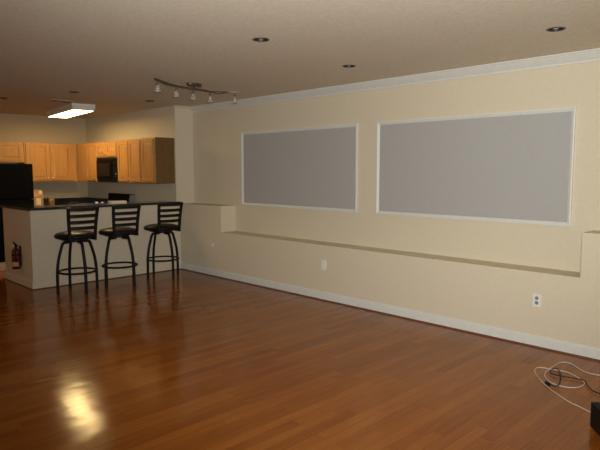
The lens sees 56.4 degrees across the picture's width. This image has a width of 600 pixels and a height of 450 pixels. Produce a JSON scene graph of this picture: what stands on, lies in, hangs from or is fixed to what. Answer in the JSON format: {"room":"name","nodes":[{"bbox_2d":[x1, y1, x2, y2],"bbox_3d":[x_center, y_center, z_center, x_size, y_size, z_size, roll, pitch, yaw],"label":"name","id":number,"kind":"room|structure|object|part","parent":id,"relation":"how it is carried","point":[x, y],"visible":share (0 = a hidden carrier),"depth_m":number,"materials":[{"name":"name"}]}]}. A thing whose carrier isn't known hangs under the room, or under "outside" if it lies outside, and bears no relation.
{"room":"living room","nodes":[
{"label":"living room","id":0,"kind":"room"},
{"bbox_2d":[0,113,87,198],"bbox_3d":[-6.837,-0.541,8.458,8.500,2.560,0.150,-5,8,-45],"label":"wall","id":1,"kind":"structure","parent":0,"point":[13,127],"depth_m":10.45,"materials":[{"name":"paint"}]},
{"bbox_2d":[0,141,23,162],"bbox_3d":[-5.261,-1.253,9.595,0.905,0.350,0.380,-5,8,-45],"label":"upper cabinet","id":2,"kind":"object","parent":1,"relation":"attached to","point":[9,151],"visible":1,"depth_m":9.67,"materials":[{"name":"brown wood"}]},
{"bbox_2d":[18,142,76,181],"bbox_3d":[-4.609,-1.144,10.260,0.930,0.695,0.380,-5,8,-45],"label":"upper cabinet","id":3,"kind":"object","parent":1,"relation":"attached to","point":[51,162],"visible":0.87,"depth_m":10.15,"materials":[{"name":"brown wood"}]},
{"bbox_3d":[-4.673,-1.117,9.983,0.395,0.645,0.020,-5,8,-45],"label":"door","id":4,"kind":"part","parent":3,"relation":"part of","materials":[{"name":"brown wood"}]},
{"bbox_3d":[-4.386,-1.145,10.268,0.375,0.645,0.020,-5,8,-45],"label":"door","id":5,"kind":"part","parent":3,"relation":"part of","materials":[{"name":"brown wood"}]},
{"bbox_2d":[3,205,176,281],"bbox_3d":[-3.096,0.223,8.451,2.200,1.040,1.070,-5,8,-45],"label":"kitchen peninsula","id":6,"kind":"structure","parent":0,"point":[34,231],"depth_m":7.80,"materials":[{"name":"paint"}]},
{"bbox_2d":[11,241,21,268],"bbox_3d":[-3.841,0.411,7.556,0.130,0.366,0.126,1,6,7],"label":"fire extinguisher","id":7,"kind":"object","parent":6,"relation":"attached to","point":[16,255],"visible":1,"depth_m":7.52,"materials":[{"name":"red metal"}]},
{"bbox_2d":[0,201,179,210],"bbox_3d":[-3.085,-0.313,8.400,2.296,0.035,1.125,-5,8,-45],"label":"stone ledge","id":8,"kind":"object","parent":6,"relation":"on","point":[27,207],"visible":0.82,"depth_m":7.78,"materials":[{"name":"black stone"}]},
{"bbox_2d":[108,200,126,203],"bbox_3d":[-2.715,-0.341,8.319,0.240,0.034,0.120,-4,7,-39],"label":"tray","id":9,"kind":"object","parent":8,"relation":"on","point":[123,201],"visible":0.99,"depth_m":8.26,"materials":[{"name":"white plastic"}]},
{"bbox_2d":[5,262,180,289],"bbox_3d":[-3.075,0.681,8.507,2.274,0.093,1.084,-5,8,-45],"label":"baseboard","id":10,"kind":"structure","parent":6,"relation":"attached to","point":[91,277],"depth_m":7.89,"materials":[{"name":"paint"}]},
{"bbox_2d":[133,242,137,249],"bbox_3d":[-2.449,0.314,8.343,0.072,0.116,0.009,-5,8,-45],"label":"wall outlet","id":11,"kind":"object","parent":6,"relation":"attached to","point":[135,244],"visible":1,"depth_m":8.34,"materials":[{"name":"white plastic"}]},
{"bbox_2d":[85,106,193,261],"bbox_3d":[-2.858,-0.698,10.086,0.560,2.560,3.160,-5,8,-45],"label":"wall","id":12,"kind":"structure","parent":0,"point":[166,122],"depth_m":9.14,"materials":[{"name":"paint"}]},
{"bbox_2d":[77,143,103,181],"bbox_3d":[-3.786,-1.149,10.307,0.380,0.695,0.795,-5,8,-45],"label":"upper cabinet","id":13,"kind":"object","parent":12,"relation":"attached to","point":[86,152],"visible":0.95,"depth_m":10.16,"materials":[{"name":"brown wood"}]},
{"bbox_3d":[-3.765,-1.126,10.072,0.020,0.645,0.380,-5,8,-45],"label":"door","id":14,"kind":"part","parent":13,"relation":"part of","materials":[{"name":"brown wood"}]},
{"bbox_2d":[96,141,116,157],"bbox_3d":[-3.228,-1.306,9.731,0.380,0.270,0.775,-5,8,-45],"label":"upper cabinet","id":15,"kind":"object","parent":12,"relation":"attached to","point":[103,149],"visible":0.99,"depth_m":9.60,"materials":[{"name":"brown wood"}]},
{"bbox_3d":[-3.470,-1.309,9.758,0.020,0.220,0.355,-5,8,-45],"label":"door","id":16,"kind":"part","parent":15,"relation":"part of","materials":[{"name":"brown wood"}]},
{"bbox_2d":[96,158,117,181],"bbox_3d":[-3.231,-0.955,9.758,0.383,0.405,0.760,-5,8,-45],"label":"microwave","id":17,"kind":"object","parent":15,"relation":"attached to","point":[107,168],"visible":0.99,"depth_m":9.63,"materials":[{"name":"black plastic"}]},
{"bbox_3d":[-3.395,-0.964,9.723,0.021,0.320,0.555,-5,8,-45],"label":"door","id":18,"kind":"part","parent":17,"relation":"part of","materials":[{"name":"black glass"}]},
{"bbox_3d":[-3.125,-0.939,9.457,0.017,0.320,0.165,-5,8,-45],"label":"control panel","id":19,"kind":"part","parent":17,"relation":"part of","materials":[{"name":"black plastic"}]},
{"bbox_3d":[-3.203,-1.284,9.492,0.020,0.220,0.360,-5,8,-45],"label":"door","id":20,"kind":"part","parent":15,"relation":"part of","materials":[{"name":"brown wood"}]},
{"bbox_2d":[117,139,141,182],"bbox_3d":[-2.675,-1.044,9.199,0.380,0.700,0.785,-5,8,-45],"label":"upper cabinet","id":21,"kind":"object","parent":12,"relation":"attached to","point":[129,160],"visible":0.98,"depth_m":9.06,"materials":[{"name":"brown wood"}]},
{"bbox_3d":[-2.917,-1.047,9.226,0.020,0.650,0.345,-5,8,-45],"label":"door","id":22,"kind":"part","parent":21,"relation":"part of","materials":[{"name":"brown wood"}]},
{"bbox_3d":[-2.648,-1.021,8.959,0.020,0.650,0.355,-5,8,-45],"label":"door","id":23,"kind":"part","parent":21,"relation":"part of","materials":[{"name":"brown wood"}]},
{"bbox_2d":[141,137,174,183],"bbox_3d":[-2.246,-1.006,8.772,0.380,0.705,0.425,-5,8,-45],"label":"upper cabinet","id":24,"kind":"object","parent":12,"relation":"attached to","point":[157,153],"visible":1,"depth_m":8.64,"materials":[{"name":"brown wood"}]},
{"bbox_3d":[-2.359,-0.996,8.670,0.020,0.655,0.340,-5,8,-45],"label":"door","id":25,"kind":"part","parent":24,"relation":"part of","materials":[{"name":"brown wood"}]},
{"bbox_3d":[-2.345,-0.996,8.672,0.002,0.703,0.423,-5,8,-45],"label":"frame","id":26,"kind":"part","parent":24,"relation":"part of","materials":[{"name":"brown wood"}]},
{"bbox_2d":[173,105,189,109],"bbox_3d":[-1.827,-1.834,8.740,0.320,0.040,0.039,-5,8,-45],"label":"trim","id":27,"kind":"structure","parent":12,"relation":"attached to","point":[174,106],"depth_m":8.72,"materials":[{"name":"paint"}]},
{"bbox_2d":[0,269,599,449],"bbox_3d":[-2.155,1.241,3.921,8.500,0.120,13.400,-5,8,-45],"label":"floor","id":28,"kind":"structure","parent":0,"point":[190,360],"depth_m":4.19,"materials":[{"name":"brown wood"}]},
{"bbox_2d":[0,164,33,270],"bbox_3d":[-4.890,-0.147,9.018,0.910,1.668,0.906,-5,8,-45],"label":"refrigerator","id":29,"kind":"object","parent":28,"relation":"on","point":[16,180],"visible":0.44,"depth_m":8.80,"materials":[{"name":"black metal"}]},
{"bbox_3d":[-4.630,0.092,8.781,0.910,0.968,0.060,-5,8,-45],"label":"door","id":30,"kind":"part","parent":29,"relation":"part of","materials":[{"name":"black metal"}]},
{"bbox_3d":[-4.630,-0.677,8.707,0.910,0.553,0.060,-5,8,-45],"label":"freezer door","id":31,"kind":"part","parent":29,"relation":"part of","materials":[{"name":"black metal"}]},
{"bbox_2d":[54,206,98,293],"bbox_3d":[-2.888,0.307,7.241,0.554,1.104,0.554,-5,8,-45],"label":"bar stool","id":32,"kind":"object","parent":28,"relation":"on","point":[80,235],"visible":1,"depth_m":7.09,"materials":[{"name":"black metal"}]},
{"bbox_3d":[-3.009,0.530,7.146,0.216,0.655,0.035,-5,8,-44],"label":"leg","id":33,"kind":"part","parent":32,"relation":"part of","materials":[{"name":"black metal"}]},
{"bbox_3d":[-2.858,-0.003,6.933,0.058,0.429,0.082,-5,8,-45],"label":"post","id":34,"kind":"part","parent":32,"relation":"part of","materials":[{"name":"black metal"}]},
{"bbox_3d":[-3.005,0.507,7.382,0.035,0.655,0.216,-5,8,-44],"label":"leg","id":35,"kind":"part","parent":32,"relation":"part of","materials":[{"name":"black metal"}]},
{"bbox_3d":[-2.902,0.123,7.238,0.514,0.091,0.514,-5,8,-45],"label":"seat","id":36,"kind":"part","parent":32,"relation":"part of","materials":[{"name":"black leather"}]},
{"bbox_3d":[-2.865,0.190,7.207,0.358,0.040,0.365,-5,8,-45],"label":"swivel plate","id":37,"kind":"part","parent":32,"relation":"part of","materials":[{"name":"black metal"}]},
{"bbox_3d":[-2.772,0.530,7.141,0.035,0.655,0.216,-5,8,-44],"label":"leg","id":38,"kind":"part","parent":32,"relation":"part of","materials":[{"name":"black metal"}]},
{"bbox_3d":[-2.768,0.507,7.377,0.216,0.655,0.035,-5,8,-44],"label":"leg","id":39,"kind":"part","parent":32,"relation":"part of","materials":[{"name":"black metal"}]},
{"bbox_3d":[-2.611,-0.026,7.179,0.058,0.429,0.082,-5,8,-45],"label":"post","id":40,"kind":"part","parent":32,"relation":"part of","materials":[{"name":"black metal"}]},
{"bbox_2d":[98,204,140,286],"bbox_3d":[-2.486,0.263,7.700,0.528,1.104,0.550,-5,8,-45],"label":"bar stool","id":41,"kind":"object","parent":28,"relation":"on","point":[116,231],"visible":1,"depth_m":7.52,"materials":[{"name":"black metal"}]},
{"bbox_3d":[-2.561,0.489,7.570,0.035,0.655,0.216,3,6,27],"label":"leg","id":42,"kind":"part","parent":41,"relation":"part of","materials":[{"name":"black metal"}]},
{"bbox_3d":[-2.455,-0.046,7.390,0.058,0.429,0.082,-5,8,-45],"label":"post","id":43,"kind":"part","parent":41,"relation":"part of","materials":[{"name":"black metal"}]},
{"bbox_3d":[-2.499,0.079,7.695,0.514,0.091,0.514,-5,8,-45],"label":"seat","id":44,"kind":"part","parent":41,"relation":"part of","materials":[{"name":"black leather"}]},
{"bbox_3d":[-2.462,0.146,7.664,0.358,0.040,0.365,-5,8,-45],"label":"swivel plate","id":45,"kind":"part","parent":41,"relation":"part of","materials":[{"name":"black metal"}]},
{"bbox_3d":[-2.336,0.482,7.643,0.216,0.655,0.035,3,6,27],"label":"leg","id":46,"kind":"part","parent":41,"relation":"part of","materials":[{"name":"black metal"}]},
{"bbox_3d":[-2.208,-0.070,7.636,0.058,0.429,0.082,-5,8,-45],"label":"post","id":47,"kind":"part","parent":41,"relation":"part of","materials":[{"name":"black metal"}]},
{"bbox_2d":[108,193,134,201],"bbox_3d":[-3.371,0.028,9.761,0.691,1.138,0.855,-5,8,-45],"label":"range","id":48,"kind":"object","parent":28,"relation":"on","point":[111,196],"visible":0.02,"depth_m":9.85,"materials":[{"name":"black metal"}]},
{"bbox_2d":[144,202,182,278],"bbox_3d":[-2.027,0.209,8.259,0.554,1.104,0.554,-5,8,-45],"label":"bar stool","id":49,"kind":"object","parent":28,"relation":"on","point":[162,226],"visible":1,"depth_m":8.10,"materials":[{"name":"black metal"}]},
{"bbox_3d":[-2.142,0.432,8.158,0.035,0.655,0.216,5,7,43],"label":"leg","id":50,"kind":"part","parent":49,"relation":"part of","materials":[{"name":"black metal"}]},
{"bbox_3d":[-2.150,0.410,8.393,0.216,0.655,0.035,5,7,43],"label":"leg","id":51,"kind":"part","parent":49,"relation":"part of","materials":[{"name":"black metal"}]},
{"bbox_3d":[-1.997,-0.100,7.951,0.058,0.429,0.082,-5,8,-45],"label":"post","id":52,"kind":"part","parent":49,"relation":"part of","materials":[{"name":"black metal"}]},
{"bbox_3d":[-2.041,0.025,8.256,0.514,0.091,0.514,-5,8,-45],"label":"seat","id":53,"kind":"part","parent":49,"relation":"part of","materials":[{"name":"black leather"}]},
{"bbox_3d":[-2.004,0.092,8.225,0.358,0.040,0.365,-5,8,-45],"label":"swivel plate","id":54,"kind":"part","parent":49,"relation":"part of","materials":[{"name":"black metal"}]},
{"bbox_3d":[-1.905,0.432,8.166,0.216,0.655,0.035,5,7,43],"label":"leg","id":55,"kind":"part","parent":49,"relation":"part of","materials":[{"name":"black metal"}]},
{"bbox_3d":[-1.913,0.409,8.402,0.035,0.655,0.216,5,7,43],"label":"leg","id":56,"kind":"part","parent":49,"relation":"part of","materials":[{"name":"black metal"}]},
{"bbox_3d":[-1.750,-0.124,8.197,0.058,0.429,0.082,-5,8,-45],"label":"post","id":57,"kind":"part","parent":49,"relation":"part of","materials":[{"name":"black metal"}]},
{"bbox_2d":[534,362,599,412],"bbox_3d":[2.042,1.160,4.095,0.715,0.006,0.778,-2,6,-24],"label":"cable","id":58,"kind":"object","parent":28,"relation":"on","point":[560,362],"visible":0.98,"depth_m":4.17,"materials":[{"name":"plastic"}]},
{"bbox_2d":[545,368,599,393],"bbox_3d":[2.018,1.165,3.945,0.329,0.025,0.842,-2,6,-22],"label":"power cord","id":59,"kind":"object","parent":28,"relation":"on","point":[546,382],"visible":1,"depth_m":4.12,"materials":[{"name":"black plastic"}]},
{"bbox_2d":[590,402,599,434],"bbox_3d":[1.854,1.160,3.275,0.200,0.165,0.240,0,5,4],"label":"box","id":60,"kind":"object","parent":28,"relation":"on","point":[595,406],"visible":1,"depth_m":3.33,"materials":[{"name":"plastic"}]},
{"bbox_2d":[0,0,599,118],"bbox_3d":[-2.155,-1.447,3.663,8.500,0.160,13.400,-5,8,-45],"label":"ceiling","id":61,"kind":"structure","parent":0,"point":[109,52],"depth_m":4.49,"materials":[{"name":"paint"}]},
{"bbox_2d":[49,99,73,102],"bbox_3d":[-3.432,-1.782,8.057,0.300,0.012,0.150,-5,8,-45],"label":"ceiling vent","id":62,"kind":"object","parent":61,"relation":"in","point":[52,99],"visible":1,"depth_m":8.05,"materials":[{"name":"brown metal"}]},
{"bbox_2d":[46,103,94,117],"bbox_3d":[-3.708,-1.831,9.011,0.350,0.096,1.470,-4,7,-38],"label":"fluorescent fixture","id":63,"kind":"object","parent":61,"relation":"attached to","point":[72,109],"visible":1,"depth_m":8.66,"materials":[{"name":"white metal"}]},
{"bbox_2d":[50,110,90,117],"bbox_3d":[-3.708,-1.790,9.015,0.303,0.008,1.430,-4,7,-38],"label":"diffuser","id":64,"kind":"object","parent":63,"relation":"attached to","point":[59,113],"depth_m":8.93,"materials":[{"name":"white plastic"}]},
{"bbox_2d":[154,78,239,102],"bbox_3d":[-1.231,-1.526,6.314,0.343,0.189,1.250,4,7,38],"label":"track light","id":65,"kind":"object","parent":61,"relation":"attached to","point":[195,86],"visible":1,"depth_m":6.41,"materials":[{"name":"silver metal"}]},
{"bbox_3d":[-1.470,-1.414,5.790,0.068,0.068,0.068,-5,8,-45],"label":"lamp shade","id":66,"kind":"part","parent":65,"relation":"part of","materials":[{"name":"white glass"}]},
{"bbox_3d":[-1.371,-1.454,6.202,0.068,0.068,0.068,-5,8,-45],"label":"lamp shade","id":67,"kind":"part","parent":65,"relation":"part of","materials":[{"name":"white glass"}]},
{"bbox_3d":[-1.223,-1.474,6.412,0.068,0.068,0.068,-5,8,-45],"label":"lamp shade","id":68,"kind":"part","parent":65,"relation":"part of","materials":[{"name":"white glass"}]},
{"bbox_3d":[-1.192,-1.546,6.282,0.242,0.022,1.250,4,7,38],"label":"rail","id":69,"kind":"part","parent":65,"relation":"part of","materials":[{"name":"brown metal"}]},
{"bbox_3d":[-0.780,-1.501,6.695,0.068,0.068,0.068,-5,8,-45],"label":"lamp shade","id":70,"kind":"part","parent":65,"relation":"part of","materials":[{"name":"white glass"}]},
{"bbox_2d":[252,38,269,41],"bbox_3d":[-0.300,-1.466,4.311,0.132,0.086,0.132,-5,8,-45],"label":"recessed light","id":71,"kind":"object","parent":61,"relation":"in","point":[253,39],"visible":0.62,"depth_m":4.35,"materials":[{"name":"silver metal"}]},
{"bbox_2d":[342,65,355,67],"bbox_3d":[0.473,-1.570,5.397,0.132,0.086,0.132,-5,8,-45],"label":"recessed light","id":72,"kind":"object","parent":61,"relation":"in","point":[345,66],"visible":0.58,"depth_m":5.43,"materials":[{"name":"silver metal"}]},
{"bbox_2d":[546,27,565,31],"bbox_3d":[1.827,-1.435,3.993,0.132,0.086,0.132,-5,8,-45],"label":"recessed light","id":73,"kind":"object","parent":61,"relation":"in","point":[553,29],"visible":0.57,"depth_m":4.02,"materials":[{"name":"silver metal"}]},
{"bbox_2d":[180,61,599,347],"bbox_3d":[1.845,-0.252,5.441,0.500,2.560,10.090,-5,8,-45],"label":"wall","id":74,"kind":"structure","parent":0,"point":[481,272],"depth_m":5.94,"materials":[{"name":"paint"}]},
{"bbox_2d":[241,124,357,212],"bbox_3d":[-0.086,-0.739,7.347,0.024,1.042,2.140,-5,8,-45],"label":"wall panel","id":75,"kind":"object","parent":74,"relation":"attached to","point":[312,168],"visible":1,"depth_m":7.24,"materials":[{"name":"grey fabric"}]},
{"bbox_2d":[322,260,325,269],"bbox_3d":[0.285,0.480,6.718,0.009,0.116,0.072,-5,8,-45],"label":"wall outlet","id":76,"kind":"object","parent":74,"relation":"attached to","point":[323,261],"visible":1,"depth_m":6.71,"materials":[{"name":"white plastic"}]},
{"bbox_2d":[180,262,599,361],"bbox_3d":[1.633,0.979,5.407,0.014,0.093,9.976,-5,8,-45],"label":"baseboard","id":77,"kind":"structure","parent":74,"relation":"attached to","point":[559,345],"depth_m":5.76,"materials":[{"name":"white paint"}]},
{"bbox_2d":[190,48,599,112],"bbox_3d":[1.796,-1.484,5.345,0.078,0.088,9.990,-5,8,-45],"label":"trim","id":78,"kind":"structure","parent":74,"relation":"attached to","point":[591,55],"depth_m":5.81,"materials":[{"name":"white paint"}]},
{"bbox_2d":[376,107,576,226],"bbox_3d":[1.630,-0.575,5.638,0.024,1.042,2.135,-5,8,-45],"label":"wall panel","id":79,"kind":"object","parent":74,"relation":"attached to","point":[515,166],"visible":1,"depth_m":5.49,"materials":[{"name":"grey fabric"}]},
{"bbox_2d":[532,293,540,307],"bbox_3d":[2.083,0.664,4.927,0.009,0.116,0.072,-5,8,-45],"label":"wall outlet","id":80,"kind":"object","parent":74,"relation":"attached to","point":[536,297],"visible":1,"depth_m":4.92,"materials":[{"name":"white plastic"}]},
{"bbox_3d":[-4.640,0.140,10.153,0.700,0.880,0.640,-5,8,-45],"label":"base cabinet","id":81,"kind":"object","parent":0,"visible":0},
{"bbox_2d":[43,197,107,205],"bbox_3d":[-4.265,-0.384,10.149,1.377,0.160,1.119,-5,8,-45],"label":"countertop","id":82,"kind":"structure","parent":81,"relation":"on","point":[79,200],"depth_m":10.74,"materials":[{"name":"black stone"}]},
{"bbox_2d":[32,190,43,205],"bbox_3d":[-4.671,-0.477,9.975,0.163,0.300,0.104,-5,8,-45],"label":"paper bag","id":83,"kind":"object","parent":82,"relation":"on","point":[38,196],"visible":0.88,"depth_m":9.95,"materials":[{"name":"orange paper"}]},
{"bbox_2d":[49,199,54,205],"bbox_3d":[-4.503,-0.410,10.153,0.100,0.132,0.099,-5,8,-45],"label":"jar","id":84,"kind":"object","parent":82,"relation":"on","point":[51,201],"visible":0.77,"depth_m":10.11,"materials":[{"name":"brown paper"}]}
]}

